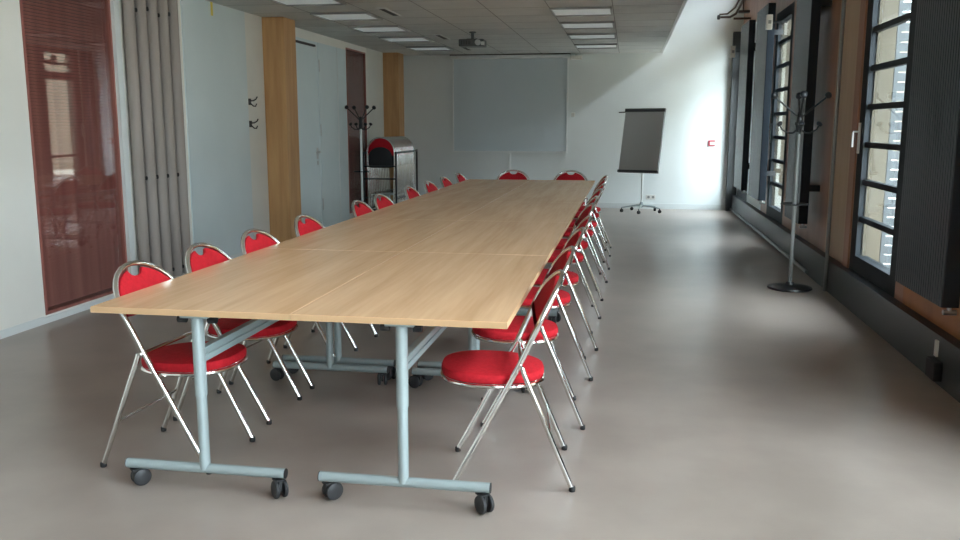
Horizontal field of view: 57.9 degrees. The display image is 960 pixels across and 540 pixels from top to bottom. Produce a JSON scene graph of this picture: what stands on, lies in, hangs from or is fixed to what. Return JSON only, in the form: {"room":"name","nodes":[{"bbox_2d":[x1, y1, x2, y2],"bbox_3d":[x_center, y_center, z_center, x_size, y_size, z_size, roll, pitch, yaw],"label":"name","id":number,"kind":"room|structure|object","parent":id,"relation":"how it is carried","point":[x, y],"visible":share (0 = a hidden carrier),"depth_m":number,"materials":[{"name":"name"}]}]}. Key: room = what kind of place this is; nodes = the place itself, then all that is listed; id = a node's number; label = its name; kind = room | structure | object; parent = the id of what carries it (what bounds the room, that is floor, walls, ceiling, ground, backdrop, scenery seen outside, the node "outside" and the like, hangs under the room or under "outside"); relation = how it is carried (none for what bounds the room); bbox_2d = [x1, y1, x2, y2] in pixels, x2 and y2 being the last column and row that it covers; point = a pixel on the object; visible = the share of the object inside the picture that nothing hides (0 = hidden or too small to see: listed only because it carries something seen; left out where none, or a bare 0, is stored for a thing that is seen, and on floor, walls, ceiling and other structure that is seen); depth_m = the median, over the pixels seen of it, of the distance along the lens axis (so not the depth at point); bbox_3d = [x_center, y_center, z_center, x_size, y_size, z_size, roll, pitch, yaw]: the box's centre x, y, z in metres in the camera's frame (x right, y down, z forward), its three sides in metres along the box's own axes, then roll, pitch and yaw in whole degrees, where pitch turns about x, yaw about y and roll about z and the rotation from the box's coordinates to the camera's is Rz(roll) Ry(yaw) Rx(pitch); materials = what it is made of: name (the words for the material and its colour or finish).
{"room":"conference room","nodes":[
{"label":"conference room","id":0,"kind":"room"},
{"bbox_2d":[0,0,383,330],"bbox_3d":[-3.419,-1.390,5.087,0.262,3.900,21.200,2,10,9],"label":"wall","id":1,"kind":"structure","parent":0,"point":[214,47],"depth_m":8.51,"materials":[{"name":"paint"}]},
{"bbox_2d":[19,0,127,314],"bbox_3d":[-3.167,-0.967,6.620,0.236,2.440,1.070,2,10,9],"label":"window","id":2,"kind":"structure","parent":1,"relation":"in","point":[68,44],"depth_m":6.65,"materials":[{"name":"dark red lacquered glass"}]},
{"bbox_2d":[0,252,241,338],"bbox_3d":[-3.770,0.969,2.636,0.012,0.055,15.550,2,10,9],"label":"baseboard","id":3,"kind":"structure","parent":1,"relation":"attached to","point":[40,321],"depth_m":6.30,"materials":[{"name":"white paint"}]},
{"bbox_2d":[110,0,135,275],"bbox_3d":[-2.945,-1.087,7.159,0.030,2.620,0.070,2,10,9],"label":"trim","id":4,"kind":"structure","parent":1,"relation":"attached to","point":[114,6],"depth_m":7.14,"materials":[{"name":"white paint"}]},
{"bbox_2d":[262,17,301,241],"bbox_3d":[-2.312,-1.588,10.159,0.260,2.620,0.360,2,10,9],"label":"wood panel","id":5,"kind":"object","parent":1,"relation":"attached to","point":[278,33],"depth_m":10.01,"materials":[{"name":"brown wood"}]},
{"bbox_2d":[295,37,321,223],"bbox_3d":[-2.245,-1.684,11.067,0.087,2.490,1.268,2,10,9],"label":"door","id":6,"kind":"structure","parent":1,"relation":"in","point":[306,50],"depth_m":11.28,"materials":[{"name":"paint"}]},
{"bbox_2d":[317,42,349,226],"bbox_3d":[-2.063,-1.888,12.287,0.032,2.490,1.168,2,10,9],"label":"door","id":7,"kind":"structure","parent":1,"relation":"in","point":[331,61],"depth_m":12.22,"materials":[{"name":"paint"}]},
{"bbox_2d":[346,48,367,212],"bbox_3d":[-2.000,-2.140,13.396,0.236,2.440,0.960,2,10,9],"label":"door","id":8,"kind":"structure","parent":1,"relation":"in","point":[355,60],"depth_m":13.48,"materials":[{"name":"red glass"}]},
{"bbox_2d":[383,53,404,203],"bbox_3d":[-1.479,-2.393,14.972,0.270,2.620,0.360,2,10,9],"label":"pillar","id":9,"kind":"structure","parent":1,"relation":"attached to","point":[393,63],"depth_m":14.73,"materials":[{"name":"brown wood"}]},
{"bbox_2d":[206,0,683,55],"bbox_3d":[-1.024,-2.011,4.571,4.620,0.062,21.200,2,10,9],"label":"ceiling","id":10,"kind":"structure","parent":0,"point":[506,26],"depth_m":10.20,"materials":[{"name":"tile"}]},
{"bbox_2d":[122,0,190,275],"bbox_3d":[-2.814,-1.190,7.623,0.110,2.570,0.890,2,10,9],"label":"curtain","id":11,"kind":"object","parent":10,"relation":"hanging from","point":[150,27],"visible":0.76,"depth_m":7.56,"materials":[{"name":"grey fabric"}]},
{"bbox_2d":[268,0,346,5],"bbox_3d":[-1.696,-2.609,8.391,0.640,0.021,0.620,2,10,9],"label":"recessed light","id":12,"kind":"object","parent":10,"relation":"in","point":[281,2],"visible":1,"depth_m":8.56,"materials":[{"name":"grey"}]},
{"bbox_2d":[275,0,340,4],"bbox_3d":[-1.696,-2.615,8.390,0.600,0.006,0.580,2,10,9],"label":"diffuser","id":13,"kind":"object","parent":12,"relation":"attached to","point":[282,2],"depth_m":8.56,"materials":[{"name":"white"}]},
{"bbox_2d":[310,12,382,20],"bbox_3d":[-1.479,-2.820,9.655,0.640,0.021,0.620,2,10,9],"label":"recessed light","id":14,"kind":"object","parent":10,"relation":"in","point":[328,16],"visible":1,"depth_m":9.66,"materials":[{"name":"grey"}]},
{"bbox_2d":[317,14,375,19],"bbox_3d":[-1.479,-2.826,9.654,0.600,0.006,0.580,2,10,9],"label":"diffuser","id":15,"kind":"object","parent":14,"relation":"attached to","point":[322,16],"depth_m":9.67,"materials":[{"name":"white"}]},
{"bbox_2d":[348,25,410,32],"bbox_3d":[-1.261,-3.031,10.920,0.640,0.021,0.620,2,10,9],"label":"recessed light","id":16,"kind":"object","parent":10,"relation":"in","point":[384,28],"visible":1,"depth_m":10.96,"materials":[{"name":"grey"}]},
{"bbox_2d":[354,27,404,31],"bbox_3d":[-1.261,-3.038,10.919,0.600,0.006,0.580,2,10,9],"label":"diffuser","id":17,"kind":"object","parent":16,"relation":"attached to","point":[360,29],"depth_m":10.98,"materials":[{"name":"white"}]},
{"bbox_2d":[376,8,400,16],"bbox_3d":[-0.978,-2.770,9.321,0.100,0.010,0.660,2,10,9],"label":"ceiling vent","id":18,"kind":"object","parent":10,"relation":"in","point":[385,10],"visible":1,"depth_m":9.30,"materials":[{"name":"metal"}]},
{"bbox_2d":[378,36,433,42],"bbox_3d":[-1.035,-3.251,12.232,0.640,0.021,0.620,2,10,9],"label":"recessed light","id":19,"kind":"object","parent":10,"relation":"in","point":[409,38],"visible":1,"depth_m":12.26,"materials":[{"name":"grey"}]},
{"bbox_2d":[386,38,428,41],"bbox_3d":[-1.035,-3.257,12.231,0.600,0.006,0.580,2,10,9],"label":"diffuser","id":20,"kind":"object","parent":19,"relation":"attached to","point":[387,39],"depth_m":12.26,"materials":[{"name":"white"}]},
{"bbox_2d":[406,46,453,50],"bbox_3d":[-0.784,-3.494,13.691,0.640,0.021,0.620,2,10,9],"label":"recessed light","id":21,"kind":"object","parent":10,"relation":"in","point":[414,48],"visible":1,"depth_m":13.70,"materials":[{"name":"grey"}]},
{"bbox_2d":[411,47,449,49],"bbox_3d":[-0.784,-3.501,13.690,0.600,0.006,0.580,2,10,9],"label":"diffuser","id":22,"kind":"object","parent":21,"relation":"attached to","point":[412,48],"depth_m":13.70,"materials":[{"name":"white"}]},
{"bbox_2d":[459,31,485,47],"bbox_3d":[-0.096,-3.013,11.321,0.337,0.190,0.275,2,10,9],"label":"projector","id":23,"kind":"object","parent":10,"relation":"hanging from","point":[464,43],"visible":1,"depth_m":11.24,"materials":[{"name":"grey"}]},
{"bbox_2d":[549,6,612,16],"bbox_3d":[1.085,-2.747,9.227,0.640,0.021,0.620,2,10,9],"label":"recessed light","id":24,"kind":"object","parent":10,"relation":"in","point":[605,10],"visible":1,"depth_m":9.22,"materials":[{"name":"grey plastic"}]},
{"bbox_2d":[553,9,610,14],"bbox_3d":[1.085,-2.753,9.226,0.600,0.006,0.580,2,10,9],"label":"diffuser","id":25,"kind":"object","parent":24,"relation":"attached to","point":[555,11],"depth_m":9.22,"materials":[{"name":"white"}]},
{"bbox_2d":[559,21,614,29],"bbox_3d":[1.302,-2.958,10.491,0.640,0.021,0.620,2,10,9],"label":"recessed light","id":26,"kind":"object","parent":10,"relation":"in","point":[596,24],"visible":1,"depth_m":10.52,"materials":[{"name":"grey"}]},
{"bbox_2d":[562,23,612,27],"bbox_3d":[1.302,-2.964,10.490,0.600,0.006,0.580,2,10,9],"label":"diffuser","id":27,"kind":"object","parent":26,"relation":"attached to","point":[564,25],"depth_m":10.52,"materials":[{"name":"white"}]},
{"bbox_2d":[567,33,615,39],"bbox_3d":[1.528,-3.177,11.804,0.640,0.021,0.620,2,10,9],"label":"recessed light","id":28,"kind":"object","parent":10,"relation":"in","point":[590,36],"visible":1,"depth_m":11.83,"materials":[{"name":"grey"}]},
{"bbox_2d":[570,35,614,38],"bbox_3d":[1.528,-3.184,11.803,0.600,0.006,0.580,2,10,9],"label":"diffuser","id":29,"kind":"object","parent":28,"relation":"attached to","point":[571,36],"depth_m":11.88,"materials":[{"name":"white"}]},
{"bbox_2d":[574,43,617,48],"bbox_3d":[1.779,-3.421,13.262,0.640,0.021,0.620,2,10,9],"label":"recessed light","id":30,"kind":"object","parent":10,"relation":"in","point":[577,46],"visible":1,"depth_m":13.33,"materials":[{"name":"grey"}]},
{"bbox_2d":[577,45,615,47],"bbox_3d":[1.779,-3.427,13.261,0.600,0.006,0.580,2,10,9],"label":"diffuser","id":31,"kind":"object","parent":30,"relation":"attached to","point":[578,46],"depth_m":13.33,"materials":[{"name":"white"}]},
{"bbox_2d":[0,208,959,539],"bbox_3d":[-0.478,0.677,4.926,6.730,0.120,21.800,2,10,9],"label":"floor","id":32,"kind":"structure","parent":0,"point":[719,403],"depth_m":4.07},
{"bbox_2d":[100,260,254,474],"bbox_3d":[-1.283,0.386,3.740,0.544,0.844,0.470,2,10,12],"label":"folding chair","id":33,"kind":"object","parent":32,"relation":"on","point":[178,358],"visible":0.74,"depth_m":3.62,"materials":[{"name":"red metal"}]},
{"bbox_2d":[173,242,301,424],"bbox_3d":[-1.187,0.288,4.325,0.544,0.844,0.470,2,10,10],"label":"folding chair","id":34,"kind":"object","parent":32,"relation":"on","point":[212,255],"visible":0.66,"depth_m":4.21,"materials":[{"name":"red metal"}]},
{"bbox_2d":[90,248,400,498],"bbox_3d":[-0.954,0.385,4.064,0.798,0.740,1.596,2,10,9],"label":"meeting table","id":35,"kind":"object","parent":32,"relation":"on","point":[265,286],"visible":0.98,"depth_m":3.55,"materials":[{"name":"brown wood"}]},
{"bbox_2d":[229,228,334,388],"bbox_3d":[-1.076,0.193,4.896,0.544,0.844,0.470,2,10,13],"label":"folding chair","id":36,"kind":"object","parent":32,"relation":"on","point":[264,239],"visible":0.33,"depth_m":4.82,"materials":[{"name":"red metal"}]},
{"bbox_2d":[283,214,377,350],"bbox_3d":[-0.954,0.061,5.686,0.544,0.844,0.470,2,10,12],"label":"folding chair","id":37,"kind":"object","parent":32,"relation":"on","point":[311,224],"visible":0.32,"depth_m":5.62,"materials":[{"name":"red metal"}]},
{"bbox_2d":[345,105,375,201],"bbox_3d":[-1.740,-1.554,12.740,0.379,1.702,0.379,2,10,10],"label":"coat stand","id":38,"kind":"object","parent":32,"relation":"on","point":[360,119],"visible":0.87,"depth_m":12.69,"materials":[{"name":"black metal"}]},
{"bbox_2d":[266,218,457,379],"bbox_3d":[-0.686,0.125,5.620,0.798,0.740,1.596,2,10,9],"label":"meeting table","id":39,"kind":"object","parent":32,"relation":"on","point":[386,235],"visible":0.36,"depth_m":5.18,"materials":[{"name":"grey"}]},
{"bbox_2d":[351,200,373,217],"bbox_3d":[-0.753,-0.124,6.793,0.544,0.844,0.470,2,10,11],"label":"folding chair","id":40,"kind":"object","parent":32,"relation":"on","point":[363,208],"visible":0.17,"depth_m":6.77,"materials":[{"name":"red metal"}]},
{"bbox_2d":[374,194,393,209],"bbox_3d":[-0.653,-0.225,7.396,0.544,0.844,0.470,2,10,13],"label":"folding chair","id":41,"kind":"object","parent":32,"relation":"on","point":[385,201],"visible":0.22,"depth_m":7.37,"materials":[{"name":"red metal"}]},
{"bbox_2d":[363,149,417,210],"bbox_3d":[-1.413,-1.397,13.872,0.546,1.020,1.400,2,10,9],"label":"trolley","id":42,"kind":"object","parent":32,"relation":"on","point":[416,150],"visible":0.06,"depth_m":13.23,"materials":[{"name":"black metal"}]},
{"bbox_2d":[366,137,395,205],"bbox_3d":[-1.512,-1.486,13.260,0.465,1.087,0.066,2,10,9],"label":"folded chair","id":43,"kind":"object","parent":42,"relation":"on","point":[380,151],"visible":0.94,"depth_m":13.19,"materials":[{"name":"silver metal"}]},
{"bbox_2d":[368,137,397,207],"bbox_3d":[-1.497,-1.501,13.349,0.465,1.087,0.066,2,10,9],"label":"folded chair","id":44,"kind":"object","parent":42,"relation":"on","point":[384,137],"visible":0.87,"depth_m":13.35,"materials":[{"name":"silver metal"}]},
{"bbox_2d":[370,137,399,206],"bbox_3d":[-1.482,-1.516,13.437,0.465,1.087,0.066,2,10,9],"label":"folded chair","id":45,"kind":"object","parent":42,"relation":"on","point":[386,137],"visible":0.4,"depth_m":13.47,"materials":[{"name":"silver metal"}]},
{"bbox_2d":[372,137,400,206],"bbox_3d":[-1.467,-1.530,13.525,0.465,1.087,0.066,2,10,9],"label":"folded chair","id":46,"kind":"object","parent":42,"relation":"on","point":[399,165],"visible":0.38,"depth_m":13.53,"materials":[{"name":"silver metal"}]},
{"bbox_2d":[374,137,402,201],"bbox_3d":[-1.452,-1.545,13.613,0.465,1.087,0.066,2,10,9],"label":"folded chair","id":47,"kind":"object","parent":42,"relation":"on","point":[390,137],"visible":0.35,"depth_m":13.62,"materials":[{"name":"silver metal"}]},
{"bbox_2d":[375,136,403,200],"bbox_3d":[-1.437,-1.560,13.702,0.465,1.087,0.066,2,10,9],"label":"folded chair","id":48,"kind":"object","parent":42,"relation":"on","point":[388,136],"visible":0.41,"depth_m":13.71,"materials":[{"name":"silver metal"}]},
{"bbox_2d":[377,136,405,200],"bbox_3d":[-1.421,-1.575,13.790,0.465,1.087,0.066,2,10,9],"label":"folded chair","id":49,"kind":"object","parent":42,"relation":"on","point":[389,136],"visible":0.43,"depth_m":13.79,"materials":[{"name":"silver metal"}]},
{"bbox_2d":[378,136,406,200],"bbox_3d":[-1.406,-1.589,13.878,0.465,1.087,0.066,2,10,9],"label":"folded chair","id":50,"kind":"object","parent":42,"relation":"on","point":[405,164],"visible":0.3,"depth_m":13.87,"materials":[{"name":"silver metal"}]},
{"bbox_2d":[380,136,407,190],"bbox_3d":[-1.391,-1.604,13.966,0.465,1.087,0.066,2,10,9],"label":"folded chair","id":51,"kind":"object","parent":42,"relation":"on","point":[393,136],"visible":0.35,"depth_m":13.96,"materials":[{"name":"silver metal"}]},
{"bbox_2d":[382,136,409,190],"bbox_3d":[-1.376,-1.619,14.055,0.465,1.087,0.066,2,10,9],"label":"folded chair","id":52,"kind":"object","parent":42,"relation":"on","point":[395,136],"visible":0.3,"depth_m":14.06,"materials":[{"name":"silver metal"}]},
{"bbox_2d":[383,136,410,195],"bbox_3d":[-1.361,-1.633,14.143,0.465,1.087,0.066,2,10,9],"label":"folded chair","id":53,"kind":"object","parent":42,"relation":"on","point":[397,136],"visible":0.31,"depth_m":14.11,"materials":[{"name":"silver metal"}]},
{"bbox_2d":[385,136,411,196],"bbox_3d":[-1.345,-1.648,14.231,0.465,1.087,0.066,2,10,9],"label":"folded chair","id":54,"kind":"object","parent":42,"relation":"on","point":[399,136],"visible":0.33,"depth_m":14.22,"materials":[{"name":"silver metal"}]},
{"bbox_2d":[386,136,413,197],"bbox_3d":[-1.330,-1.663,14.319,0.465,1.087,0.066,2,10,9],"label":"folded chair","id":55,"kind":"object","parent":42,"relation":"on","point":[401,136],"visible":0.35,"depth_m":14.32,"materials":[{"name":"silver metal"}]},
{"bbox_2d":[388,136,414,198],"bbox_3d":[-1.315,-1.678,14.408,0.465,1.087,0.066,2,10,9],"label":"folded chair","id":56,"kind":"object","parent":42,"relation":"on","point":[402,136],"visible":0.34,"depth_m":14.40,"materials":[{"name":"silver metal"}]},
{"bbox_2d":[404,185,419,199],"bbox_3d":[-0.488,-0.393,8.399,0.544,0.844,0.470,2,10,11],"label":"folding chair","id":57,"kind":"object","parent":32,"relation":"on","point":[412,192],"visible":0.24,"depth_m":8.38,"materials":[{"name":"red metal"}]},
{"bbox_2d":[290,252,547,514],"bbox_3d":[-0.165,0.408,3.932,0.798,0.740,1.596,2,10,9],"label":"meeting table","id":58,"kind":"object","parent":32,"relation":"on","point":[438,291],"visible":0.94,"depth_m":3.37,"materials":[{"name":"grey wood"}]},
{"bbox_2d":[355,200,491,219],"bbox_3d":[-0.419,-0.135,7.176,0.798,0.740,1.596,2,10,9],"label":"meeting table","id":59,"kind":"object","parent":32,"relation":"on","point":[407,209],"visible":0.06,"depth_m":7.00,"materials":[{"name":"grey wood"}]},
{"bbox_2d":[424,180,438,192],"bbox_3d":[-0.347,-0.519,9.156,0.544,0.844,0.470,2,10,13],"label":"folding chair","id":60,"kind":"object","parent":32,"relation":"on","point":[432,187],"visible":0.16,"depth_m":9.14,"materials":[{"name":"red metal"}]},
{"bbox_2d":[440,176,452,187],"bbox_3d":[-0.217,-0.656,9.975,0.544,0.844,0.470,2,10,12],"label":"folding chair","id":61,"kind":"object","parent":32,"relation":"on","point":[446,182],"visible":0.18,"depth_m":9.94,"materials":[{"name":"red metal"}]},
{"bbox_2d":[408,188,513,200],"bbox_3d":[-0.151,-0.395,8.732,0.798,0.740,1.596,2,10,9],"label":"meeting table","id":62,"kind":"object","parent":32,"relation":"on","point":[443,194],"visible":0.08,"depth_m":8.61,"materials":[{"name":"grey"}]},
{"bbox_2d":[455,172,466,182],"bbox_3d":[-0.069,-0.790,10.780,0.544,0.844,0.470,2,10,12],"label":"folding chair","id":63,"kind":"object","parent":32,"relation":"on","point":[460,177],"visible":0.23,"depth_m":10.75,"materials":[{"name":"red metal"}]},
{"bbox_2d":[403,220,568,385],"bbox_3d":[0.102,0.148,5.488,0.798,0.740,1.596,2,10,9],"label":"meeting table","id":64,"kind":"object","parent":32,"relation":"on","point":[464,237],"visible":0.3,"depth_m":5.27,"materials":[{"name":"grey"}]},
{"bbox_2d":[444,179,529,188],"bbox_3d":[0.117,-0.655,10.288,0.798,0.740,1.596,2,10,9],"label":"meeting table","id":65,"kind":"object","parent":32,"relation":"on","point":[470,183],"visible":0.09,"depth_m":10.06,"materials":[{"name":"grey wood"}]},
{"bbox_2d":[440,269,574,491],"bbox_3d":[0.110,0.416,3.567,0.544,0.844,0.470,0,9,2],"label":"folding chair","id":66,"kind":"object","parent":32,"relation":"on","point":[499,369],"visible":0.98,"depth_m":3.44,"materials":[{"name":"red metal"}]},
{"bbox_2d":[496,169,529,179],"bbox_3d":[0.405,-0.868,11.248,0.470,0.844,0.544,2,10,9],"label":"folding chair","id":67,"kind":"object","parent":32,"relation":"on","point":[518,176],"visible":0.18,"depth_m":11.36,"materials":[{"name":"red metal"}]},
{"bbox_2d":[460,201,580,321],"bbox_3d":[0.370,-0.113,7.044,0.798,0.740,1.596,2,10,9],"label":"meeting table","id":68,"kind":"object","parent":32,"relation":"on","point":[493,211],"visible":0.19,"depth_m":6.84,"materials":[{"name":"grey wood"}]},
{"bbox_2d":[471,246,584,429],"bbox_3d":[0.229,0.300,4.258,0.544,0.844,0.470,0,9,1],"label":"folding chair","id":69,"kind":"object","parent":32,"relation":"on","point":[549,329],"visible":0.69,"depth_m":4.11,"materials":[{"name":"red fabric"}]},
{"bbox_2d":[493,189,588,271],"bbox_3d":[0.638,-0.372,8.600,0.798,0.740,1.596,2,10,9],"label":"meeting table","id":70,"kind":"object","parent":32,"relation":"on","point":[516,195],"visible":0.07,"depth_m":8.38,"materials":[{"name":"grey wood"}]},
{"bbox_2d":[516,180,594,252],"bbox_3d":[0.906,-0.632,10.156,0.798,0.740,1.596,2,10,9],"label":"meeting table","id":71,"kind":"object","parent":32,"relation":"on","point":[532,184],"visible":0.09,"depth_m":10.06,"materials":[{"name":"grey"}]},
{"bbox_2d":[520,227,592,380],"bbox_3d":[0.372,0.169,5.044,0.544,0.844,0.470,0,9,2],"label":"folding chair","id":72,"kind":"object","parent":32,"relation":"on","point":[563,297],"visible":0.4,"depth_m":4.88,"materials":[{"name":"silver metal"}]},
{"bbox_2d":[532,215,597,350],"bbox_3d":[0.494,0.060,5.694,0.544,0.844,0.470,0,10,3],"label":"folding chair","id":73,"kind":"object","parent":32,"relation":"on","point":[571,277],"visible":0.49,"depth_m":5.52,"materials":[{"name":"silver metal"}]},
{"bbox_2d":[553,170,587,205],"bbox_3d":[1.145,-0.847,11.124,0.470,0.844,0.544,2,10,9],"label":"folding chair","id":74,"kind":"object","parent":32,"relation":"on","point":[564,176],"visible":0.31,"depth_m":11.23,"materials":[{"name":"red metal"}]},
{"bbox_2d":[546,203,600,318],"bbox_3d":[0.631,-0.089,6.591,0.544,0.844,0.470,0,9,1],"label":"folding chair","id":75,"kind":"object","parent":32,"relation":"on","point":[588,210],"visible":0.44,"depth_m":6.49,"materials":[{"name":"silver metal"}]},
{"bbox_2d":[555,196,602,300],"bbox_3d":[0.749,-0.202,7.262,0.544,0.844,0.470,0,10,3],"label":"folding chair","id":76,"kind":"object","parent":32,"relation":"on","point":[584,244],"visible":0.43,"depth_m":7.08,"materials":[{"name":"silver metal"}]},
{"bbox_2d":[562,188,607,282],"bbox_3d":[0.897,-0.336,8.067,0.544,0.844,0.470,0,9,1],"label":"folding chair","id":77,"kind":"object","parent":32,"relation":"on","point":[589,234],"visible":0.41,"depth_m":7.92,"materials":[{"name":"silver metal"}]},
{"bbox_2d":[569,183,609,269],"bbox_3d":[1.030,-0.458,8.795,0.544,0.844,0.470,0,9,2],"label":"folding chair","id":78,"kind":"object","parent":32,"relation":"on","point":[593,224],"visible":0.4,"depth_m":8.64,"materials":[{"name":"silver metal"}]},
{"bbox_2d":[573,178,610,256],"bbox_3d":[1.169,-0.601,9.652,0.544,0.844,0.470,0,9,2],"label":"folding chair","id":79,"kind":"object","parent":32,"relation":"on","point":[595,215],"visible":0.44,"depth_m":9.51,"materials":[{"name":"silver metal"}]},
{"bbox_2d":[578,175,611,247],"bbox_3d":[1.277,-0.710,10.305,0.544,0.844,0.470,0,9,2],"label":"folding chair","id":80,"kind":"object","parent":32,"relation":"on","point":[597,209],"visible":0.3,"depth_m":10.17,"materials":[{"name":"silver metal"}]},
{"bbox_2d":[617,108,665,213],"bbox_3d":[2.629,-1.787,14.190,0.756,1.689,0.666,2,10,9],"label":"flip chart","id":81,"kind":"object","parent":32,"relation":"on","point":[643,129],"visible":1,"depth_m":14.08,"materials":[{"name":"grey board"},{"name":"black plastic"},{"name":"chrome"}]},
{"bbox_2d":[617,169,658,173],"bbox_3d":[2.555,-1.596,14.055,0.690,0.051,0.066,6,11,31],"label":"tray","id":82,"kind":"object","parent":81,"relation":"on","point":[655,171],"depth_m":14.02,"materials":[{"name":"grey"}]},
{"bbox_2d":[767,91,831,291],"bbox_3d":[2.731,-0.676,7.510,0.379,1.702,0.379,-6,11,-32],"label":"coat stand","id":83,"kind":"object","parent":32,"relation":"on","point":[789,286],"visible":1,"depth_m":7.49,"materials":[{"name":"black metal"}]},
{"bbox_2d":[823,0,845,290],"bbox_3d":[2.996,-1.731,7.216,0.032,3.880,0.030,2,10,9],"label":"conduit pipe","id":84,"kind":"object","parent":32,"relation":"on","point":[843,10],"visible":1,"depth_m":7.32,"materials":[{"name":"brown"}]},
{"bbox_2d":[403,0,744,204],"bbox_3d":[1.416,-3.045,15.007,6.530,3.900,0.250,2,10,9],"label":"wall","id":85,"kind":"structure","parent":0,"point":[691,79],"depth_m":14.77,"materials":[{"name":"paint"}]},
{"bbox_2d":[450,53,570,152],"bbox_3d":[0.508,-2.875,15.004,2.080,1.673,0.105,2,10,9],"label":"projection screen","id":86,"kind":"object","parent":85,"relation":"attached to","point":[500,104],"visible":1,"depth_m":15.02,"materials":[{"name":"white fabric"}]},
{"bbox_2d":[596,203,724,209],"bbox_3d":[1.358,-1.146,15.198,5.860,0.090,0.015,2,10,9],"label":"baseboard","id":87,"kind":"structure","parent":85,"relation":"attached to","point":[600,205],"depth_m":14.87,"materials":[{"name":"white paint"}]},
{"bbox_2d":[661,0,686,52],"bbox_3d":[1.268,-1.979,4.181,0.030,0.152,21.200,2,10,9],"label":"trim","id":88,"kind":"structure","parent":85,"relation":"attached to","point":[684,1],"depth_m":10.27,"materials":[{"name":"white"}]},
{"bbox_2d":[736,0,959,339],"bbox_3d":[2.619,-1.217,4.077,0.150,3.900,21.200,2,10,9],"label":"wall","id":89,"kind":"structure","parent":0,"point":[815,232],"depth_m":7.83,"materials":[{"name":"brown wood"}]},
{"bbox_2d":[725,32,740,210],"bbox_3d":[4.224,-2.445,14.401,0.160,2.920,0.155,2,10,9],"label":"trim","id":90,"kind":"structure","parent":89,"relation":"attached to","point":[731,190],"depth_m":14.34,"materials":[{"name":"grey metal"}]},
{"bbox_2d":[717,0,750,19],"bbox_3d":[3.791,-4.069,12.630,0.504,0.699,1.396,2,10,9],"label":"pipe","id":91,"kind":"object","parent":89,"relation":"attached to","point":[742,1],"visible":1,"depth_m":13.26,"materials":[{"name":"grey"}]},
{"bbox_2d":[734,20,755,192],"bbox_3d":[3.903,-2.349,12.623,0.199,2.403,0.880,2,10,9],"label":"radiator","id":92,"kind":"object","parent":89,"relation":"attached to","point":[748,45],"visible":0.92,"depth_m":12.35,"materials":[{"name":"black metal"}]},
{"bbox_2d":[737,63,753,200],"bbox_3d":[4.245,-2.393,13.637,0.264,2.530,1.240,2,10,9],"label":"window","id":93,"kind":"structure","parent":89,"relation":"in","point":[740,194],"depth_m":13.72,"materials":[{"name":"black"}]},
{"bbox_2d":[748,3,782,203],"bbox_3d":[3.621,-2.075,10.985,0.199,2.403,0.950,2,10,9],"label":"radiator","id":94,"kind":"object","parent":89,"relation":"attached to","point":[758,173],"visible":1,"depth_m":10.71,"materials":[{"name":"black metal"}]},
{"bbox_2d":[730,208,807,272],"bbox_3d":[3.680,-0.518,11.513,0.032,0.032,6.590,2,10,9],"label":"trim","id":95,"kind":"structure","parent":89,"relation":"attached to","point":[796,263],"depth_m":10.29,"materials":[{"name":"grey"}]},
{"bbox_2d":[766,14,787,29],"bbox_3d":[3.497,-2.923,10.220,0.240,0.170,0.064,2,10,9],"label":"sensor box","id":96,"kind":"object","parent":89,"relation":"attached to","point":[769,18],"visible":1,"depth_m":10.21,"materials":[{"name":"white plastic"}]},
{"bbox_2d":[766,1,794,223],"bbox_3d":[3.925,-1.871,10.509,0.694,2.530,1.200,2,10,9],"label":"window","id":97,"kind":"structure","parent":89,"relation":"in","point":[782,72],"depth_m":10.91,"materials":[{"name":"black"}]},
{"bbox_2d":[784,0,831,227],"bbox_3d":[3.169,-1.637,8.359,0.199,2.403,0.750,2,10,9],"label":"radiator","id":98,"kind":"object","parent":89,"relation":"attached to","point":[808,12],"visible":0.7,"depth_m":8.14,"materials":[{"name":"black metal"}]},
{"bbox_2d":[731,195,959,402],"bbox_3d":[2.509,0.571,4.394,0.070,0.270,21.200,2,10,9],"label":"baseboard","id":99,"kind":"structure","parent":89,"relation":"attached to","point":[911,334],"depth_m":6.06,"materials":[{"name":"grey"}]},
{"bbox_2d":[842,0,867,267],"bbox_3d":[3.020,-1.278,6.959,0.012,2.530,0.160,2,10,9],"label":"trim","id":100,"kind":"structure","parent":89,"relation":"attached to","point":[863,8],"depth_m":6.97,"materials":[{"name":"brown wood"}]},
{"bbox_2d":[849,0,916,296],"bbox_3d":[3.185,-1.152,6.211,0.694,2.530,1.240,2,10,9],"label":"window","id":101,"kind":"structure","parent":89,"relation":"in","point":[872,195],"depth_m":6.70,"materials":[{"name":"black"}]},
{"bbox_2d":[879,0,911,267],"bbox_3d":[3.409,-1.238,6.724,0.425,2.530,0.040,2,10,9],"label":"shutter","id":102,"kind":"object","parent":101,"relation":"attached to","point":[901,6],"depth_m":6.76,"materials":[{"name":"grey metal"}]},
{"bbox_2d":[895,0,959,314],"bbox_3d":[2.526,-1.012,4.620,0.199,2.403,0.800,2,10,9],"label":"radiator","id":103,"kind":"object","parent":89,"relation":"attached to","point":[928,249],"visible":1,"depth_m":4.61,"materials":[{"name":"black"}]},
{"bbox_2d":[925,340,942,381],"bbox_3d":[2.522,0.501,4.812,0.045,0.210,0.140,2,10,9],"label":"box","id":104,"kind":"object","parent":89,"relation":"attached to","point":[933,369],"visible":1,"depth_m":4.79,"materials":[{"name":"black plastic"}]},
{"label":"outside","id":105,"kind":"structure","parent":0,"visible":0},
{"bbox_2d":[883,160,898,263],"bbox_3d":[7.438,-0.574,14.050,70.000,0.050,90.000,2,10,9],"label":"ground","id":106,"kind":"structure","parent":105,"point":[891,160],"depth_m":18.40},
{"bbox_2d":[892,32,908,150],"bbox_3d":[18.330,-5.903,26.710,0.600,6.300,60.000,2,10,9],"label":"neighbouring building","id":107,"kind":"structure","parent":106,"relation":"on","point":[902,32],"depth_m":42.97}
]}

